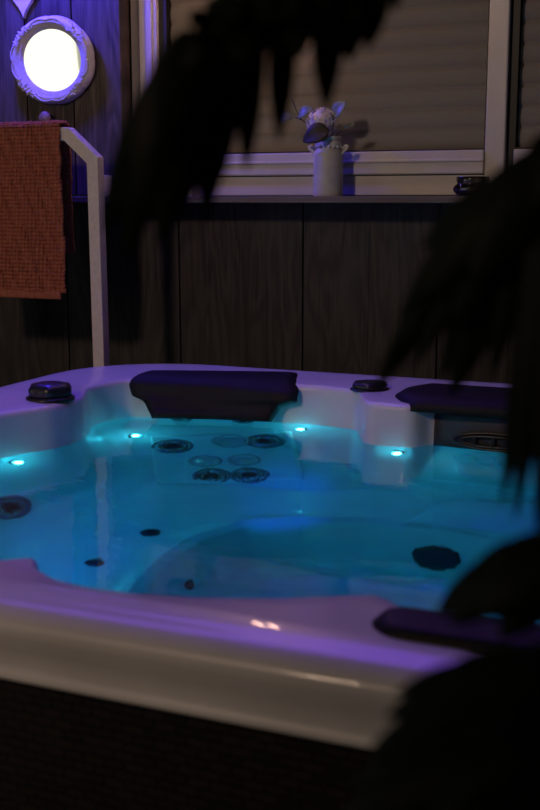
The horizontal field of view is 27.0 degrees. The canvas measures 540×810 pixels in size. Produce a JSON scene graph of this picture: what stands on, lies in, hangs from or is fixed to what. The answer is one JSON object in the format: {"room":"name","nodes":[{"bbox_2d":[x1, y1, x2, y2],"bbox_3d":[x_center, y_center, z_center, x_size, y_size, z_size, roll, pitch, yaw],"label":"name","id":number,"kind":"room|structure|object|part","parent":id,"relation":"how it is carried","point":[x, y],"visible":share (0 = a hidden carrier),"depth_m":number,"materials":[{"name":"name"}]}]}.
{"room":"hot tub room","nodes":[
{"label":"hot tub room","id":0,"kind":"room"},
{"bbox_2d":[0,0,131,194],"bbox_3d":[-2.382,-1.746,4.851,4.068,1.660,0.170,4,11,22],"label":"wall","id":1,"kind":"structure","parent":0,"point":[99,114],"depth_m":4.13,"materials":[{"name":"brown wood"}]},
{"bbox_2d":[13,0,33,18],"bbox_3d":[-0.910,-1.523,4.157,0.144,0.179,0.018,4,11,22],"label":"heart ornament","id":2,"kind":"object","parent":1,"relation":"attached to","point":[23,5],"visible":1,"depth_m":4.16,"materials":[{"name":"white wood"}]},
{"bbox_2d":[39,111,51,120],"bbox_3d":[-0.833,-1.068,4.194,0.052,0.052,0.045,4,11,22],"label":"wooden peg","id":3,"kind":"object","parent":1,"relation":"attached to","point":[44,115],"visible":0.69,"depth_m":4.17,"materials":[{"name":"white wood"}]},
{"bbox_2d":[10,15,94,103],"bbox_3d":[-0.804,-1.268,4.137,0.354,0.311,0.068,4,11,22],"label":"wall mirror","id":4,"kind":"object","parent":1,"relation":"attached to","point":[52,57],"visible":1,"depth_m":4.13,"materials":[{"name":"white paint"}]},
{"bbox_3d":[-0.801,-1.269,4.143,0.252,0.222,0.024,4,11,22],"label":"glass","id":5,"kind":"part","parent":4,"relation":"part of","materials":[{"name":"white mirror"}]},
{"bbox_2d":[130,0,139,101],"bbox_3d":[-0.478,-1.431,4.109,0.037,1.313,0.065,4,11,22],"label":"trim","id":6,"kind":"structure","parent":1,"relation":"attached to","point":[134,4],"depth_m":4.10,"materials":[{"name":"grey wood"}]},
{"bbox_2d":[0,203,513,386],"bbox_3d":[0.215,-0.018,4.094,9.672,1.412,0.100,4,11,22],"label":"wall","id":7,"kind":"structure","parent":0,"point":[316,287],"depth_m":4.09,"materials":[{"name":"brown wood"}]},
{"bbox_2d":[72,196,458,202],"bbox_3d":[0.057,-0.719,3.941,9.400,0.022,0.270,4,11,22],"label":"trim","id":8,"kind":"structure","parent":7,"relation":"on","point":[219,199],"depth_m":3.75,"materials":[{"name":"brown wood"}]},
{"bbox_2d":[104,175,107,195],"bbox_3d":[-0.624,-0.803,4.127,0.089,0.077,0.089,4,11,22],"label":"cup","id":9,"kind":"object","parent":8,"relation":"on","point":[105,176],"visible":0.05,"depth_m":4.09,"materials":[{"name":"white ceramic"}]},
{"bbox_2d":[307,136,348,195],"bbox_3d":[0.196,-0.803,3.789,0.100,0.197,0.118,-5,12,-27],"label":"vase","id":10,"kind":"object","parent":8,"relation":"on","point":[328,155],"visible":0.91,"depth_m":3.75,"materials":[{"name":"white ceramic"}]},
{"bbox_3d":[0.147,-0.855,3.800,0.042,0.048,0.011,4,11,22],"label":"handle","id":11,"kind":"part","parent":10,"relation":"part of","materials":[{"name":"white ceramic"}]},
{"bbox_2d":[303,107,338,143],"bbox_3d":[0.168,-0.874,3.770,0.112,0.243,0.128,4,11,22],"label":"hydrangea","id":12,"kind":"object","parent":10,"relation":"in","point":[321,122],"visible":0.97,"depth_m":3.73,"materials":[{"name":"white plant"}]},
{"bbox_2d":[287,99,354,135],"bbox_3d":[0.155,-0.946,3.762,0.272,0.160,0.037,4,11,22],"label":"leafy sprig","id":13,"kind":"object","parent":10,"relation":"in","point":[338,107],"visible":0.85,"depth_m":3.74,"materials":[{"name":"green plant"}]},
{"bbox_3d":[0.245,-0.848,3.760,0.042,0.048,0.011,4,11,22],"label":"handle","id":14,"kind":"part","parent":10,"relation":"part of","materials":[{"name":"white ceramic"}]},
{"bbox_2d":[453,176,488,195],"bbox_3d":[0.650,-0.701,3.608,0.131,0.062,0.131,4,11,22],"label":"tealight holder","id":15,"kind":"object","parent":8,"relation":"on","point":[464,183],"visible":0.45,"depth_m":3.56,"materials":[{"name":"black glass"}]},
{"bbox_2d":[139,0,511,195],"bbox_3d":[0.152,-1.375,3.828,1.341,1.303,0.084,4,11,22],"label":"window","id":16,"kind":"structure","parent":7,"relation":"in","point":[427,103],"depth_m":3.78,"materials":[{"name":"glass"},{"name":"painted wood"}]},
{"bbox_2d":[170,0,488,152],"bbox_3d":[0.181,-1.435,3.839,1.212,1.114,0.012,4,11,22],"label":"blind","id":17,"kind":"object","parent":16,"relation":"attached to","point":[421,84],"depth_m":3.78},
{"bbox_2d":[506,0,522,162],"bbox_3d":[0.800,-1.340,3.604,0.029,1.313,0.080,4,11,22],"label":"trim","id":18,"kind":"structure","parent":7,"relation":"attached to","point":[516,4],"depth_m":3.62,"materials":[{"name":"black painted wood"}]},
{"bbox_2d":[513,0,539,158],"bbox_3d":[1.885,-1.245,3.111,2.401,1.303,0.084,4,11,22],"label":"window","id":19,"kind":"structure","parent":7,"relation":"in","point":[528,117],"depth_m":3.62,"materials":[{"name":"white plastic"}]},
{"bbox_3d":[1.895,-1.244,3.108,2.381,1.303,0.084,4,11,22],"label":"frame","id":20,"kind":"part","parent":19,"relation":"part of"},
{"bbox_3d":[-1.267,1.273,1.103,9.400,0.060,7.800,4,11,22],"label":"floor","id":21,"kind":"structure","parent":0,"visible":0},
{"bbox_2d":[59,127,109,366],"bbox_3d":[-0.945,-0.135,4.040,0.888,1.662,0.090,4,11,22],"label":"handrail","id":22,"kind":"object","parent":21,"relation":"on","point":[94,160],"visible":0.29,"depth_m":3.79,"materials":[{"name":"white metal"}]},
{"bbox_2d":[0,120,74,299],"bbox_3d":[-0.926,-0.681,3.928,0.533,0.603,0.098,4,11,22],"label":"towel","id":23,"kind":"object","parent":22,"relation":"hanging from","point":[37,233],"visible":0.98,"depth_m":3.85,"materials":[{"name":"fabric"}]},
{"bbox_2d":[0,364,539,809],"bbox_3d":[0.060,0.509,2.512,2.211,0.940,2.141,4,11,22],"label":"hot tub","id":24,"kind":"object","parent":21,"relation":"on","point":[110,700],"visible":0.59,"depth_m":1.46,"materials":[{"name":"plastic"}]},
{"bbox_3d":[-0.591,-0.021,3.027,0.130,0.010,0.130,4,11,22],"label":"diverter knob","id":25,"kind":"part","parent":24,"relation":"part of","materials":[{"name":"black plastic"}]},
{"bbox_2d":[0,417,534,619],"bbox_3d":[0.030,0.215,2.395,1.747,0.001,1.729,4,11,22],"label":"water","id":26,"kind":"object","parent":24,"relation":"in","point":[200,508],"visible":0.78,"depth_m":2.35,"materials":[{"name":"blue liquid"}]},
{"bbox_3d":[0.714,-0.001,2.933,0.800,0.042,0.246,4,11,22],"label":"filter lid","id":27,"kind":"part","parent":24,"relation":"part of","materials":[{"name":"black plastic"}]},
{"bbox_3d":[0.708,0.093,2.827,0.638,0.110,0.079,8,13,37],"label":"skimmer panel","id":28,"kind":"part","parent":24,"relation":"part of","materials":[{"name":"grey plastic"}]},
{"bbox_2d":[104,0,539,809],"bbox_3d":[0.360,0.463,0.759,0.967,1.658,0.382,1,10,4],"label":"potted palm","id":29,"kind":"object","parent":21,"relation":"on","point":[465,734],"visible":1,"depth_m":0.71,"materials":[{"name":"green leaf"},{"name":"soil"},{"name":"ceramic"}]}
]}

